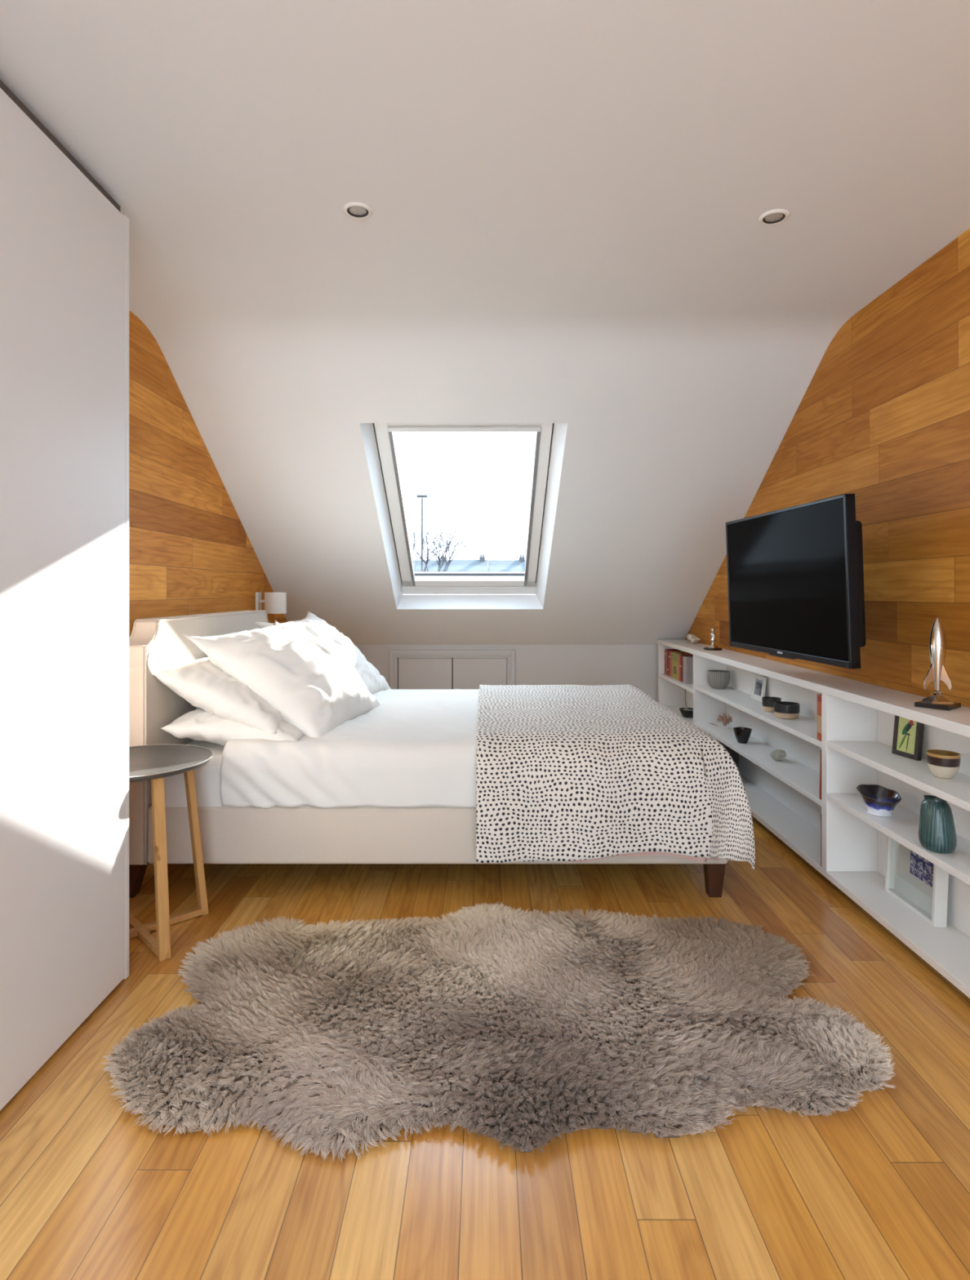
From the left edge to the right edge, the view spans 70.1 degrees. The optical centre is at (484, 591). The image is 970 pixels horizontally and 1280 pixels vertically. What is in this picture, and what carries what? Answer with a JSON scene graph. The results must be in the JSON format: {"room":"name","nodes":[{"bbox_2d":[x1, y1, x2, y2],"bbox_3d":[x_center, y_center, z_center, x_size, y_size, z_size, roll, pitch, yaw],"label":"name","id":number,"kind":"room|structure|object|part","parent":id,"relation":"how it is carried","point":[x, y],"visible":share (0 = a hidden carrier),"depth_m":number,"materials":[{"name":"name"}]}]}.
{"room":"bedroom","nodes":[
{"label":"bedroom","id":0,"kind":"room"},
{"bbox_2d":[128,310,287,637],"bbox_3d":[-1.385,0.003,1.660,0.001,2.195,6.920,0,0,0],"label":"wall","id":1,"kind":"structure","parent":0,"point":[191,552],"depth_m":3.06,"materials":[{"name":"brown wood"}]},
{"bbox_2d":[255,591,286,613],"bbox_3d":[-1.296,0.070,4.200,0.177,0.129,0.128,0,0,0],"label":"wall lamp","id":2,"kind":"object","parent":1,"relation":"attached to","point":[274,602],"visible":0.86,"depth_m":4.15,"materials":[{"name":"white fabric"}]},
{"bbox_3d":[-1.376,0.065,4.200,0.018,0.120,0.070,0,0,0],"label":"wall plate","id":3,"kind":"part","parent":2,"relation":"part of","materials":[{"name":"white metal"}]},
{"bbox_3d":[-1.272,0.070,4.200,0.128,0.128,0.128,0,0,0],"label":"lamp shade","id":4,"kind":"part","parent":2,"relation":"part of","materials":[{"name":"white fabric"}]},
{"bbox_2d":[0,0,969,644],"bbox_3d":[0.037,-0.350,1.660,2.845,1.490,6.920,0,0,0],"label":"ceiling","id":5,"kind":"structure","parent":0,"point":[566,199],"depth_m":2.06,"materials":[{"name":"white paint"}]},
{"bbox_2d":[342,201,372,218],"bbox_3d":[-0.365,-1.091,1.985,0.084,0.006,0.084,0,0,0],"label":"recessed light","id":6,"kind":"object","parent":5,"relation":"in","point":[355,210],"visible":1,"depth_m":1.98,"materials":[{"name":"white metal"}]},
{"bbox_2d":[359,422,567,608],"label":"window","id":7,"kind":"structure","parent":5,"relation":"attached to","point":[411,589],"depth_m":4.15,"materials":[{"name":"white paint"}]},
{"bbox_3d":[-0.104,-0.438,4.108,0.774,0.803,1.190,0,0,0],"label":"blind rail","id":8,"kind":"part","parent":7,"relation":"part of","materials":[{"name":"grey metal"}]},
{"bbox_2d":[758,208,789,225],"bbox_3d":[0.844,-1.091,2.020,0.084,0.006,0.084,0,0,0],"label":"recessed light","id":9,"kind":"object","parent":5,"relation":"in","point":[768,218],"visible":1,"depth_m":2.02,"materials":[{"name":"white metal"}]},
{"bbox_2d":[0,816,969,1279],"bbox_3d":[0.037,1.120,1.660,2.845,0.040,6.920,0,0,0],"label":"floor","id":10,"kind":"structure","parent":0,"point":[879,1189],"depth_m":1.32,"materials":[{"name":"brown wood"}]},
{"bbox_2d":[0,80,128,1111],"bbox_3d":[-1.197,0.002,0.386,0.366,2.188,3.172,0,0,0],"label":"wardrobe","id":11,"kind":"object","parent":10,"relation":"on","point":[64,239],"visible":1,"depth_m":1.64,"materials":[{"name":"white paint"}]},
{"bbox_3d":[-1.197,0.017,1.962,0.366,2.159,0.020,0,0,0],"label":"panel","id":12,"kind":"part","parent":11,"relation":"part of","materials":[{"name":"white paint"}]},
{"bbox_2d":[128,743,213,961],"bbox_3d":[-1.105,0.819,2.215,0.438,0.563,0.438,0,0,0],"label":"side table","id":13,"kind":"object","parent":10,"relation":"on","point":[154,762],"visible":0.46,"depth_m":2.18,"materials":[{"name":"grey paint"}]},
{"bbox_3d":[-0.980,0.831,2.090,0.032,0.537,0.077,0,0,-45],"label":"leg","id":14,"kind":"part","parent":13,"relation":"part of","materials":[{"name":"brown wood"}]},
{"bbox_3d":[-0.980,0.831,2.341,0.032,0.537,0.077,0,0,45],"label":"leg","id":15,"kind":"part","parent":13,"relation":"part of","materials":[{"name":"brown wood"}]},
{"bbox_2d":[128,609,727,897],"bbox_3d":[-0.222,0.602,3.179,2.175,0.997,1.457,0,0,0],"label":"bed","id":16,"kind":"object","parent":10,"relation":"on","point":[228,834],"visible":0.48,"depth_m":2.46,"materials":[{"name":"fabric"}]},
{"bbox_3d":[-1.268,1.035,2.500,0.083,0.130,0.060,0,0,0],"label":"leg","id":17,"kind":"part","parent":16,"relation":"part of","materials":[{"name":"brown wood"}]},
{"bbox_3d":[-1.248,0.537,3.179,0.087,0.865,1.453,0,0,0],"label":"headboard","id":18,"kind":"part","parent":16,"relation":"part of","materials":[{"name":"fabric"}]},
{"bbox_2d":[164,740,375,807],"bbox_3d":[-0.172,0.700,3.155,2.054,0.221,1.417,0,0,0],"label":"mattress","id":19,"kind":"object","parent":16,"relation":"on","point":[206,777],"visible":0.04,"depth_m":2.46,"materials":[{"name":"white fabric"}]},
{"bbox_2d":[160,707,303,746],"bbox_3d":[-0.927,0.524,2.850,0.497,0.182,0.701,0,0,0],"label":"pillow","id":20,"kind":"object","parent":19,"relation":"on","point":[197,724],"visible":0.29,"depth_m":2.53,"materials":[{"name":"white fabric"}]},
{"bbox_2d":[153,657,284,733],"bbox_3d":[-0.985,0.411,2.860,0.453,0.284,0.700,0,0,0],"label":"pillow","id":21,"kind":"object","parent":20,"relation":"on","point":[200,682],"visible":0.48,"depth_m":2.55,"materials":[{"name":"white fabric"}]},
{"bbox_2d":[253,609,391,694],"bbox_3d":[-0.790,0.356,3.560,0.504,0.502,0.735,0,0,6],"label":"pillow","id":22,"kind":"object","parent":19,"relation":"on","point":[375,682],"visible":0.4,"depth_m":3.54,"materials":[{"name":"white fabric"}]},
{"bbox_2d":[475,684,755,870],"bbox_3d":[0.459,0.731,3.177,0.981,0.465,1.618,0,0,0],"label":"bedspread","id":23,"kind":"object","parent":19,"relation":"on","point":[572,773],"visible":1,"depth_m":2.40,"materials":[{"name":"fabric"}]},
{"bbox_2d":[219,688,479,808],"bbox_3d":[-0.102,0.659,3.154,1.701,0.282,1.439,0,0,0],"label":"mattress","id":24,"kind":"object","parent":16,"relation":"on","point":[417,748],"visible":0.32,"depth_m":2.45,"materials":[{"name":"white fabric"}]},
{"bbox_2d":[181,619,380,737],"bbox_3d":[-0.788,0.370,2.925,0.587,0.470,0.756,0,0,10],"label":"pillow","id":25,"kind":"object","parent":24,"relation":"on","point":[315,689],"visible":0.82,"depth_m":2.69,"materials":[{"name":"white fabric"}]},
{"bbox_3d":[-0.169,0.869,2.482,2.068,0.206,0.055,0,0,0],"label":"rail","id":26,"kind":"part","parent":16,"relation":"part of","materials":[{"name":"fabric"}]},
{"bbox_3d":[0.830,1.036,2.505,0.066,0.128,0.060,0,0,0],"label":"leg","id":27,"kind":"part","parent":16,"relation":"part of","materials":[{"name":"brown wood"}]},
{"bbox_2d":[102,902,895,1162],"bbox_3d":[0.039,1.085,1.853,1.805,0.027,1.046,0,0,0],"label":"sheepskin rug","id":28,"kind":"object","parent":10,"relation":"on","point":[518,1028],"visible":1,"depth_m":1.65,"materials":[{"name":"grey fur"}]},
{"bbox_2d":[657,639,969,998],"bbox_3d":[1.357,0.725,2.623,0.203,0.750,4.845,0,0,0],"label":"shelving unit","id":29,"kind":"object","parent":10,"relation":"on","point":[858,717],"visible":0.7,"depth_m":2.55,"materials":[{"name":"white paint"}]},
{"bbox_2d":[663,650,665,674],"bbox_3d":[1.359,0.511,4.984,0.133,0.168,0.022,0,0,0],"label":"book","id":30,"kind":"object","parent":29,"relation":"on","point":[664,651],"visible":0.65,"depth_m":4.97,"materials":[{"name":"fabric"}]},
{"bbox_2d":[666,649,666,675],"bbox_3d":[1.359,0.507,4.930,0.133,0.176,0.020,0,0,0],"label":"book","id":31,"kind":"object","parent":29,"relation":"on","point":[666,650],"visible":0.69,"depth_m":4.92,"materials":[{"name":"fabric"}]},
{"bbox_2d":[665,648,676,674],"bbox_3d":[1.359,0.505,4.957,0.133,0.180,0.030,0,0,0],"label":"book","id":32,"kind":"object","parent":29,"relation":"on","point":[665,649],"visible":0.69,"depth_m":4.95,"materials":[{"name":"paper"}]},
{"bbox_2d":[666,649,679,675],"bbox_3d":[1.359,0.506,4.899,0.133,0.178,0.040,0,0,0],"label":"book","id":33,"kind":"object","parent":29,"relation":"on","point":[667,650],"visible":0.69,"depth_m":4.90,"materials":[{"name":"paper"}]},
{"bbox_2d":[668,650,682,676],"bbox_3d":[1.359,0.507,4.854,0.133,0.176,0.045,0,0,0],"label":"book","id":34,"kind":"object","parent":29,"relation":"on","point":[668,651],"visible":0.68,"depth_m":4.85,"materials":[{"name":"paper"}]},
{"bbox_3d":[1.354,0.606,4.598,0.186,0.022,0.816,0,0,0],"label":"shelf","id":35,"kind":"part","parent":29,"relation":"part of","materials":[{"name":"white paint"}]},
{"bbox_2d":[671,652,681,679],"bbox_3d":[1.307,0.507,4.714,0.024,0.176,0.150,0,0,0],"label":"book","id":36,"kind":"object","parent":29,"relation":"on","point":[674,655],"visible":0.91,"depth_m":4.70,"materials":[{"name":"yellow paper"}]},
{"bbox_2d":[678,654,679,680],"bbox_3d":[1.359,0.509,4.620,0.133,0.172,0.034,0,0,0],"label":"book","id":37,"kind":"object","parent":29,"relation":"on","point":[678,655],"visible":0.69,"depth_m":4.61,"materials":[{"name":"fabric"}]},
{"bbox_3d":[1.354,0.841,4.598,0.186,0.022,0.816,0,0,0],"label":"shelf","id":38,"kind":"part","parent":29,"relation":"part of","materials":[{"name":"white paint"}]},
{"bbox_2d":[670,651,690,676],"bbox_3d":[1.359,0.507,4.811,0.133,0.176,0.040,0,0,0],"label":"book","id":39,"kind":"object","parent":29,"relation":"on","point":[681,652],"visible":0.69,"depth_m":4.79,"materials":[{"name":"paper"}]},
{"bbox_2d":[679,707,693,718],"bbox_3d":[1.345,0.804,4.565,0.124,0.052,0.124,0,0,0],"label":"bowl","id":40,"kind":"object","parent":29,"relation":"on","point":[685,713],"visible":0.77,"depth_m":4.53,"materials":[{"name":"black ceramic"}]},
{"bbox_2d":[679,654,693,681],"bbox_3d":[1.359,0.509,4.580,0.133,0.172,0.042,0,0,0],"label":"book","id":41,"kind":"object","parent":29,"relation":"on","point":[680,655],"visible":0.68,"depth_m":4.57,"materials":[{"name":"paper"}]},
{"bbox_2d":[681,655,693,682],"bbox_3d":[1.359,0.509,4.543,0.133,0.172,0.030,0,0,0],"label":"book","id":42,"kind":"object","parent":29,"relation":"on","point":[682,655],"visible":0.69,"depth_m":4.53,"materials":[{"name":"paper"}]},
{"bbox_2d":[682,656,693,684],"bbox_3d":[1.359,0.510,4.481,0.133,0.170,0.090,0,0,0],"label":"book","id":43,"kind":"object","parent":29,"relation":"on","point":[687,661],"visible":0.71,"depth_m":4.44,"materials":[{"name":"paper"}]},
{"bbox_2d":[686,634,700,644],"bbox_3d":[1.397,0.318,4.617,0.077,0.065,0.079,0,0,-14],"label":"seashell","id":44,"kind":"object","parent":29,"relation":"on","point":[694,639],"visible":1,"depth_m":4.60,"materials":[{"name":"beige"}]},
{"bbox_2d":[703,627,722,650],"bbox_3d":[1.365,0.284,4.140,0.110,0.131,0.110,0,0,0],"label":"figurine","id":45,"kind":"object","parent":29,"relation":"on","point":[712,647],"visible":1,"depth_m":4.13,"materials":[{"name":"silver metal"}]},
{"bbox_2d":[706,670,729,688],"bbox_3d":[1.362,0.515,4.030,0.128,0.100,0.128,0,0,0],"label":"planter","id":46,"kind":"object","parent":29,"relation":"on","point":[717,679],"visible":1,"depth_m":3.98,"materials":[{"name":"grey ceramic"}]},
{"bbox_2d":[716,712,732,725],"bbox_3d":[1.367,0.729,3.934,0.076,0.076,0.101,0,0,0],"label":"coral","id":47,"kind":"object","parent":29,"relation":"on","point":[723,719],"visible":1,"depth_m":3.92},
{"bbox_2d":[716,739,738,771],"bbox_3d":[1.330,0.938,3.905,0.086,0.195,0.358,0,0,0],"label":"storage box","id":48,"kind":"object","parent":29,"relation":"on","point":[735,756],"visible":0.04,"depth_m":3.73,"materials":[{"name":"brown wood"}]},
{"bbox_3d":[1.330,0.855,3.905,0.086,0.029,0.358,0,0,0],"label":"lid","id":49,"kind":"part","parent":48,"relation":"part of","materials":[{"name":"wood"}]},
{"bbox_2d":[733,727,751,743],"bbox_3d":[1.335,0.749,3.585,0.094,0.072,0.094,0,0,0],"label":"bowl","id":50,"kind":"object","parent":29,"relation":"on","point":[742,735],"visible":1,"depth_m":3.56,"materials":[{"name":"black ceramic"}]},
{"bbox_3d":[1.354,0.796,3.370,0.186,0.022,1.561,0,0,0],"label":"shelf","id":51,"kind":"part","parent":29,"relation":"part of","materials":[{"name":"white paint"}]},
{"bbox_3d":[1.354,0.576,3.370,0.186,0.022,1.561,0,0,0],"label":"shelf","id":52,"kind":"part","parent":29,"relation":"part of","materials":[{"name":"white paint"}]},
{"bbox_2d":[751,673,766,702],"bbox_3d":[1.425,0.502,3.600,0.025,0.128,0.150,0,0,0],"label":"photo frame","id":53,"kind":"object","parent":29,"relation":"on","point":[758,686],"visible":0.88,"depth_m":3.59,"materials":[{"name":"white wood"}]},
{"bbox_2d":[754,679,762,696],"bbox_3d":[1.423,0.500,3.600,0.002,0.080,0.086,7,0,0],"label":"picture","id":54,"kind":"object","parent":53,"relation":"attached to","point":[757,682],"depth_m":3.60},
{"bbox_2d":[761,696,781,711],"bbox_3d":[1.352,0.534,3.262,0.084,0.062,0.084,0,0,0],"label":"bowl","id":55,"kind":"object","parent":29,"relation":"on","point":[767,701],"visible":0.73,"depth_m":3.24,"materials":[{"name":"black ceramic"}]},
{"bbox_2d":[769,749,786,760],"bbox_3d":[1.365,0.757,3.216,0.063,0.056,0.101,0,0,0],"label":"rock","id":56,"kind":"object","parent":29,"relation":"on","point":[777,754],"visible":1,"depth_m":3.18,"materials":[{"name":"grey stone"}]},
{"bbox_2d":[773,701,799,719],"bbox_3d":[1.350,0.533,3.095,0.108,0.064,0.108,0,0,0],"label":"bowl","id":57,"kind":"object","parent":29,"relation":"on","point":[782,709],"visible":1,"depth_m":3.06,"materials":[{"name":"black ceramic"}]},
{"bbox_2d":[817,693,821,741],"bbox_3d":[1.341,0.479,2.617,0.153,0.172,0.048,0,0,0],"label":"book","id":58,"kind":"object","parent":29,"relation":"on","point":[819,695],"visible":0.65,"depth_m":2.62,"materials":[{"name":"paper"}]},
{"bbox_2d":[818,750,821,799],"bbox_3d":[1.341,0.693,2.609,0.153,0.186,0.030,0,0,0],"label":"book","id":59,"kind":"object","parent":29,"relation":"on","point":[820,790],"visible":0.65,"depth_m":2.61,"materials":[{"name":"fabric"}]},
{"bbox_2d":[820,813,821,866],"bbox_3d":[1.341,0.938,2.602,0.153,0.195,0.016,0,0,0],"label":"book","id":60,"kind":"object","parent":29,"relation":"on","point":[820,814],"visible":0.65,"depth_m":2.60,"materials":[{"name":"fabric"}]},
{"bbox_2d":[856,784,901,817],"bbox_3d":[1.321,0.705,2.318,0.126,0.081,0.132,0,0,0],"label":"bowl","id":61,"kind":"object","parent":29,"relation":"on","point":[880,801],"visible":1,"depth_m":2.32,"materials":[{"name":"ceramic"}]},
{"bbox_3d":[1.354,0.756,1.770,0.186,0.022,1.561,0,0,0],"label":"shelf","id":62,"kind":"part","parent":29,"relation":"part of","materials":[{"name":"white paint"}]},
{"bbox_3d":[1.354,0.563,1.770,0.186,0.022,1.561,0,0,0],"label":"shelf","id":63,"kind":"part","parent":29,"relation":"part of","materials":[{"name":"white paint"}]},
{"bbox_2d":[891,715,924,760],"bbox_3d":[1.413,0.473,2.308,0.032,0.161,0.108,0,0,-11],"label":"photo frame","id":64,"kind":"object","parent":29,"relation":"on","point":[908,735],"visible":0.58,"depth_m":2.30,"materials":[{"name":"brown wood"}]},
{"bbox_2d":[896,716,916,754],"bbox_3d":[1.414,0.473,2.308,0.012,0.130,0.078,6,-1,-11],"label":"picture","id":65,"kind":"object","parent":64,"relation":"attached to","point":[906,729],"depth_m":2.31},
{"bbox_2d":[884,835,948,927],"bbox_3d":[1.408,0.905,2.262,0.050,0.263,0.262,0,0,0],"label":"frame","id":66,"kind":"object","parent":29,"relation":"on","point":[922,884],"visible":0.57,"depth_m":2.25,"materials":[{"name":"white wood"}]},
{"bbox_2d":[909,849,933,887],"bbox_3d":[1.414,0.883,2.240,0.002,0.103,0.113,2,0,0],"label":"picture","id":67,"kind":"object","parent":66,"relation":"attached to","point":[921,870],"depth_m":2.24,"materials":[{"name":"blue paper"}]},
{"bbox_2d":[918,795,956,853],"bbox_3d":[1.306,0.668,1.996,0.093,0.153,0.093,0,0,0],"label":"vase","id":68,"kind":"object","parent":29,"relation":"on","point":[936,828],"visible":0.91,"depth_m":1.97,"materials":[{"name":"teal ceramic"}]},
{"bbox_2d":[914,617,960,711],"bbox_3d":[1.368,0.215,2.090,0.094,0.270,0.094,0,0,-38],"label":"ornament","id":69,"kind":"object","parent":29,"relation":"on","point":[937,673],"visible":1,"depth_m":2.08,"materials":[{"name":"silver metal"}]},
{"bbox_2d":[925,749,960,778],"bbox_3d":[1.362,0.516,2.055,0.086,0.072,0.086,0,0,0],"label":"bowl","id":70,"kind":"object","parent":29,"relation":"on","point":[943,764],"visible":1,"depth_m":2.03,"materials":[{"name":"beige ceramic"}]},
{"bbox_2d":[355,644,657,702],"bbox_3d":[0.037,0.748,5.150,2.845,0.705,0.060,0,0,0],"label":"wall","id":71,"kind":"structure","parent":0,"point":[635,665],"depth_m":5.12,"materials":[{"name":"white paint"}]},
{"bbox_2d":[389,649,515,689],"bbox_3d":[-0.241,0.766,5.133,0.926,0.667,0.074,0,0,0],"label":"door","id":72,"kind":"structure","parent":71,"relation":"in","point":[409,669],"depth_m":5.11,"materials":[{"name":"white wood"}]},
{"bbox_3d":[-0.443,0.782,5.121,0.397,0.576,0.022,0,0,0],"label":"panel","id":73,"kind":"part","parent":72,"relation":"part of","materials":[{"name":"white wood"}]},
{"bbox_3d":[-0.038,0.782,5.121,0.398,0.576,0.022,0,0,0],"label":"panel","id":74,"kind":"part","parent":72,"relation":"part of","materials":[{"name":"white wood"}]},
{"bbox_2d":[684,227,969,707],"bbox_3d":[1.460,0.003,1.660,0.001,2.195,6.920,0,0,0],"label":"wall","id":75,"kind":"structure","parent":0,"point":[882,419],"depth_m":2.45,"materials":[{"name":"brown wood"}]},
{"bbox_2d":[725,493,866,668],"bbox_3d":[1.294,-0.029,2.680,0.352,0.567,0.925,0,0,-4],"label":"television","id":76,"kind":"object","parent":75,"relation":"attached to","point":[795,574],"visible":1,"depth_m":2.50,"materials":[{"name":"black plastic"}]},
{"label":"outside","id":77,"kind":"structure","parent":0,"visible":0},
{"bbox_3d":[0.000,7.200,64.000,120.000,0.200,112.000,0,0,0],"label":"ground","id":78,"kind":"structure","parent":77,"visible":0},
{"bbox_2d":[416,494,426,572],"bbox_3d":[-2.275,1.810,25.000,0.380,10.580,0.200,0,0,0],"label":"street lamp","id":79,"kind":"object","parent":78,"relation":"on","point":[417,495],"visible":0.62,"depth_m":24.97,"materials":[{"name":"metal"}]},
{"bbox_2d":[412,555,449,572],"bbox_3d":[-3.260,2.445,41.800,2.280,9.310,7.600,0,0,0],"label":"house","id":80,"kind":"structure","parent":78,"relation":"on","point":[433,566],"depth_m":40.39,"materials":[{"name":"stone"}]},
{"bbox_2d":[408,525,475,572],"bbox_3d":[-1.812,2.530,21.276,2.854,9.146,2.508,0,0,-44],"label":"bare tree","id":81,"kind":"object","parent":78,"relation":"on","point":[446,544],"visible":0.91,"depth_m":21.04,"materials":[{"name":"brown plant"}]},
{"bbox_2d":[447,554,488,572],"bbox_3d":[-0.960,2.445,41.500,2.280,9.310,7.600,0,0,0],"label":"house","id":82,"kind":"structure","parent":78,"relation":"on","point":[481,565],"depth_m":40.05,"materials":[{"name":"stone"}]},
{"bbox_2d":[488,555,525,572],"bbox_3d":[1.390,2.445,41.800,2.380,9.310,7.600,0,0,0],"label":"house","id":83,"kind":"structure","parent":78,"relation":"on","point":[494,566],"depth_m":40.39,"materials":[{"name":"stone"}]}
]}

